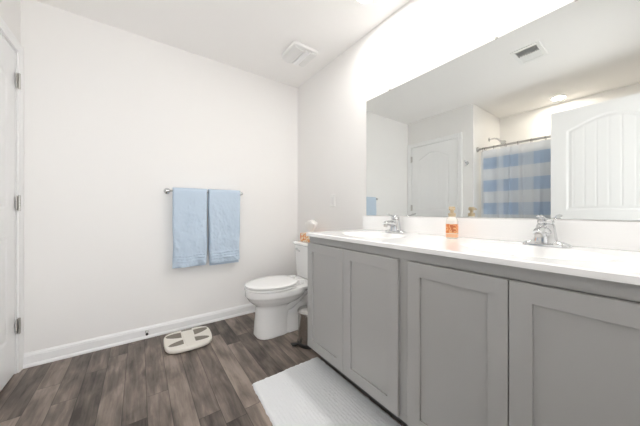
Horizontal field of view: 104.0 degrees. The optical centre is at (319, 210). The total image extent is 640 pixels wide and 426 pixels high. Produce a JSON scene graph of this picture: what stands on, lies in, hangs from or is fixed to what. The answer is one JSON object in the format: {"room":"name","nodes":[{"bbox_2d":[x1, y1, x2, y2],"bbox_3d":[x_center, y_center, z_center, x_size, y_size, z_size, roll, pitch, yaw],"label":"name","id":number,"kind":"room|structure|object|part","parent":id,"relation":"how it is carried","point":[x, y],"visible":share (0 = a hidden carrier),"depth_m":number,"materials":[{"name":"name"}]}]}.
{"room":"bathroom","nodes":[
{"label":"bathroom","id":0,"kind":"room"},
{"bbox_2d":[0,0,20,43],"bbox_3d":[-1.717,-0.190,1.204,0.110,2.440,0.988,0,0,-36],"label":"wall","id":1,"kind":"structure","parent":0,"point":[10,10],"depth_m":1.53,"materials":[{"name":"white paint"}]},
{"bbox_2d":[0,33,20,390],"bbox_3d":[-1.707,0.007,1.309,0.107,2.022,0.742,0,0,-36],"label":"door","id":2,"kind":"structure","parent":1,"relation":"in","point":[7,54],"depth_m":1.50,"materials":[{"name":"white paint"}]},
{"bbox_2d":[0,16,23,373],"bbox_3d":[-1.749,-0.021,1.263,0.126,2.101,0.850,0,0,-36],"label":"door frame","id":3,"kind":"structure","parent":1,"relation":"attached to","point":[4,28],"depth_m":1.60,"materials":[{"name":"white paint"}]},
{"bbox_2d":[21,0,297,352],"bbox_3d":[-1.501,-0.190,2.037,3.208,2.440,0.110,0,0,-36],"label":"wall","id":4,"kind":"structure","parent":0,"point":[115,118],"depth_m":1.98,"materials":[{"name":"white paint"}]},
{"bbox_2d":[23,303,255,368],"bbox_3d":[-1.103,0.984,2.243,2.101,0.092,0.021,0,0,-36],"label":"baseboard","id":5,"kind":"structure","parent":4,"relation":"attached to","point":[56,353],"depth_m":1.95,"materials":[{"name":"white paint"}]},
{"bbox_2d":[164,188,242,195],"bbox_3d":[-1.026,-0.169,2.265,0.661,0.052,0.075,0,0,-36],"label":"towel bar","id":6,"kind":"object","parent":4,"relation":"attached to","point":[166,190],"visible":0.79,"depth_m":2.10,"materials":[{"name":"silver metal"}]},
{"bbox_3d":[-1.273,-0.169,2.087,0.052,0.052,0.075,0,0,-36],"label":"post","id":7,"kind":"part","parent":6,"relation":"part of","materials":[{"name":"silver metal"}]},
{"bbox_2d":[172,187,206,268],"bbox_3d":[-1.122,0.144,2.164,0.266,0.682,0.083,0,0,-36],"label":"hand towel","id":8,"kind":"object","parent":6,"relation":"hanging from","point":[189,218],"visible":1,"depth_m":2.14,"materials":[{"name":"fabric"}]},
{"bbox_2d":[208,189,239,264],"bbox_3d":[-0.890,0.149,2.331,0.283,0.692,0.094,0,0,-36],"label":"hand towel","id":9,"kind":"object","parent":6,"relation":"hanging from","point":[223,205],"visible":1,"depth_m":2.30,"materials":[{"name":"fabric"}]},
{"bbox_2d":[0,312,403,425],"bbox_3d":[-0.714,1.080,0.946,3.208,0.100,2.800,0,0,-36],"label":"floor","id":10,"kind":"structure","parent":0,"point":[137,383],"depth_m":1.48,"materials":[{"name":"brown wood"}]},
{"bbox_2d":[163,326,211,353],"bbox_3d":[-1.037,1.010,1.971,0.332,0.040,0.328,0,0,-34],"label":"bathroom scale","id":11,"kind":"object","parent":10,"relation":"on","point":[185,340],"visible":1,"depth_m":1.93,"materials":[{"name":"beige plastic"}]},
{"bbox_2d":[244,240,307,339],"bbox_3d":[-0.287,0.665,2.228,0.770,0.730,0.458,0,0,-36],"label":"toilet","id":12,"kind":"object","parent":10,"relation":"on","point":[277,299],"visible":0.7,"depth_m":2.06,"materials":[{"name":"ceramic"}]},
{"bbox_3d":[-0.414,0.633,2.136,0.456,0.018,0.382,0,0,-36],"label":"seat","id":13,"kind":"part","parent":12,"relation":"part of","materials":[{"name":"plastic"}]},
{"bbox_3d":[-0.414,0.608,2.136,0.445,0.020,0.374,0,0,-36],"label":"lid","id":14,"kind":"part","parent":12,"relation":"part of","materials":[{"name":"plastic"}]},
{"bbox_3d":[-0.298,0.832,2.220,0.734,0.396,0.378,0,0,-36],"label":"bowl","id":15,"kind":"part","parent":12,"relation":"part of","materials":[{"name":"ceramic"}]},
{"bbox_3d":[-0.061,0.315,2.391,0.214,0.030,0.458,0,0,-36],"label":"tank lid","id":16,"kind":"part","parent":12,"relation":"part of","materials":[{"name":"ceramic"}]},
{"bbox_3d":[-0.059,0.486,2.393,0.200,0.311,0.438,0,0,-36],"label":"tank","id":17,"kind":"part","parent":12,"relation":"part of","materials":[{"name":"ceramic"}]},
{"bbox_2d":[300,220,316,241],"bbox_3d":[-0.088,0.191,2.446,0.114,0.216,0.220,0,0,-36],"label":"tissue box","id":18,"kind":"object","parent":12,"relation":"on","point":[310,225],"visible":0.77,"depth_m":2.42,"materials":[{"name":"white paper"}]},
{"bbox_2d":[291,305,311,348],"bbox_3d":[-0.106,0.892,1.936,0.245,0.276,0.188,0,0,-36],"label":"waste bin","id":19,"kind":"object","parent":10,"relation":"on","point":[302,341],"visible":0.44,"depth_m":1.88,"materials":[{"name":"silver metal"}]},
{"bbox_3d":[-0.083,0.769,1.952,0.187,0.030,0.187,0,0,-36],"label":"lid","id":20,"kind":"part","parent":19,"relation":"part of","materials":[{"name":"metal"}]},
{"bbox_2d":[252,357,401,425],"bbox_3d":[0.021,1.022,1.258,0.533,0.016,0.872,0,0,-36],"label":"bath mat","id":21,"kind":"object","parent":10,"relation":"on","point":[310,392],"visible":1,"depth_m":1.34,"materials":[{"name":"fabric"}]},
{"bbox_2d":[308,236,639,425],"bbox_3d":[0.575,0.599,1.243,0.546,0.863,1.504,0,0,-36],"label":"vanity cabinet","id":22,"kind":"object","parent":10,"relation":"on","point":[432,340],"visible":0.91,"depth_m":0.86,"materials":[{"name":"grey paint"}]},
{"bbox_3d":[0.032,0.560,1.551,0.006,0.583,0.250,0,0,-36],"label":"door panel","id":23,"kind":"part","parent":22,"relation":"part of","materials":[{"name":"grey paint"}]},
{"bbox_3d":[0.029,0.560,1.549,0.019,0.695,0.362,0,0,-36],"label":"door","id":24,"kind":"part","parent":22,"relation":"part of","materials":[{"name":"grey paint"}]},
{"bbox_3d":[0.246,0.560,1.254,0.006,0.583,0.252,0,0,-36],"label":"door panel","id":25,"kind":"part","parent":22,"relation":"part of","materials":[{"name":"grey paint"}]},
{"bbox_3d":[0.243,0.560,1.252,0.019,0.695,0.364,0,0,-36],"label":"door","id":26,"kind":"part","parent":22,"relation":"part of","materials":[{"name":"grey paint"}]},
{"bbox_3d":[0.485,0.560,0.923,0.006,0.583,0.244,0,0,-36],"label":"door panel","id":27,"kind":"part","parent":22,"relation":"part of","materials":[{"name":"grey paint"}]},
{"bbox_3d":[0.482,0.560,0.921,0.019,0.695,0.356,0,0,-36],"label":"door","id":28,"kind":"part","parent":22,"relation":"part of","materials":[{"name":"grey paint"}]},
{"bbox_2d":[306,216,639,284],"bbox_3d":[0.577,0.151,1.232,0.556,0.222,1.524,0,0,-36],"label":"countertop","id":29,"kind":"structure","parent":22,"relation":"on","point":[602,250],"depth_m":1.02,"materials":[{"name":"stone"}]},
{"bbox_2d":[383,213,405,232],"bbox_3d":[0.481,0.080,1.677,0.157,0.129,0.141,0,0,-4],"label":"faucet","id":30,"kind":"object","parent":29,"relation":"on","point":[394,223],"visible":1,"depth_m":1.65,"materials":[{"name":"silver metal"}]},
{"bbox_3d":[0.460,0.088,1.646,0.119,0.052,0.048,0,0,-36],"label":"spout","id":31,"kind":"part","parent":30,"relation":"part of","materials":[{"name":"silver metal"}]},
{"bbox_3d":[0.480,0.034,1.661,0.118,0.037,0.056,0,0,-36],"label":"lever handle","id":32,"kind":"part","parent":30,"relation":"part of","materials":[{"name":"silver metal"}]},
{"bbox_3d":[0.505,0.134,1.679,0.056,0.021,0.156,0,0,-36],"label":"plate","id":33,"kind":"part","parent":30,"relation":"part of","materials":[{"name":"silver metal"}]},
{"bbox_2d":[446,207,457,238],"bbox_3d":[0.697,0.061,1.324,0.055,0.168,0.071,0,0,42],"label":"soap bottle","id":34,"kind":"object","parent":29,"relation":"on","point":[451,221],"visible":1,"depth_m":1.31,"materials":[{"name":"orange plastic"}]},
{"bbox_2d":[522,215,571,247],"bbox_3d":[0.925,0.080,1.050,0.157,0.129,0.141,0,0,-4],"label":"faucet","id":35,"kind":"object","parent":29,"relation":"on","point":[545,234],"visible":1,"depth_m":1.02,"materials":[{"name":"silver metal"}]},
{"bbox_3d":[0.904,0.088,1.019,0.119,0.052,0.048,0,0,-36],"label":"spout","id":36,"kind":"part","parent":35,"relation":"part of","materials":[{"name":"silver metal"}]},
{"bbox_3d":[0.924,0.034,1.034,0.118,0.037,0.056,0,0,-36],"label":"lever handle","id":37,"kind":"part","parent":35,"relation":"part of","materials":[{"name":"silver metal"}]},
{"bbox_3d":[0.949,0.134,1.052,0.056,0.021,0.156,0,0,-36],"label":"plate","id":38,"kind":"part","parent":35,"relation":"part of","materials":[{"name":"silver metal"}]},
{"bbox_3d":[0.693,0.560,0.628,0.019,0.695,0.358,0,0,-36],"label":"door","id":39,"kind":"part","parent":22,"relation":"part of","materials":[{"name":"grey paint"}]},
{"bbox_3d":[0.696,0.560,0.630,0.006,0.583,0.246,0,0,-36],"label":"door panel","id":40,"kind":"part","parent":22,"relation":"part of","materials":[{"name":"grey paint"}]},
{"bbox_2d":[35,0,409,87],"bbox_3d":[-0.714,-1.460,0.946,3.208,0.100,2.800,0,0,-36],"label":"ceiling","id":41,"kind":"structure","parent":0,"point":[252,36],"depth_m":1.89,"materials":[{"name":"white paint"}]},
{"bbox_2d":[282,41,317,66],"bbox_3d":[-0.182,-1.381,2.227,0.250,0.058,0.245,0,0,-36],"label":"exhaust fan","id":42,"kind":"object","parent":41,"relation":"attached to","point":[297,53],"visible":1,"depth_m":2.18,"materials":[{"name":"white plastic"}]},
{"bbox_3d":[-0.231,-1.366,2.192,0.110,0.028,0.221,0,0,-36],"label":"panel","id":43,"kind":"part","parent":42,"relation":"part of","materials":[{"name":"white plastic"}]},
{"bbox_3d":[-0.114,-1.373,2.276,0.062,0.014,0.221,0,0,-36],"label":"panel","id":44,"kind":"part","parent":42,"relation":"part of","materials":[{"name":"white plastic"}]},
{"bbox_2d":[356,0,373,3],"bbox_3d":[0.299,-1.406,1.625,0.156,0.008,0.156,0,0,-36],"label":"recessed light","id":45,"kind":"object","parent":41,"relation":"in","point":[358,1],"visible":1,"depth_m":1.68,"materials":[{"name":"white plastic"}]},
{"bbox_2d":[298,0,639,240],"bbox_3d":[0.574,-0.190,1.807,0.110,2.440,2.690,0,0,-36],"label":"wall","id":46,"kind":"structure","parent":0,"point":[421,36],"depth_m":2.04,"materials":[{"name":"white paint"}]},
{"bbox_2d":[330,194,335,206],"bbox_3d":[0.118,-0.098,2.336,0.011,0.118,0.072,0,0,-36],"label":"switch plate","id":47,"kind":"object","parent":46,"relation":"attached to","point":[332,196],"visible":1,"depth_m":2.33,"materials":[{"name":"white plastic"}]},
{"bbox_2d":[363,216,639,251],"bbox_3d":[0.794,0.092,1.389,0.021,0.105,1.524,0,0,-36],"label":"backsplash","id":48,"kind":"structure","parent":46,"relation":"attached to","point":[592,234],"depth_m":1.16,"materials":[{"name":"stone"}]},
{"bbox_2d":[366,0,639,220],"bbox_3d":[0.795,-0.422,1.398,0.010,0.914,1.457,0,0,-36],"label":"mirror","id":49,"kind":"object","parent":46,"relation":"attached to","point":[542,117],"visible":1,"depth_m":1.17,"materials":[{"name":"clear glass"}]}
]}

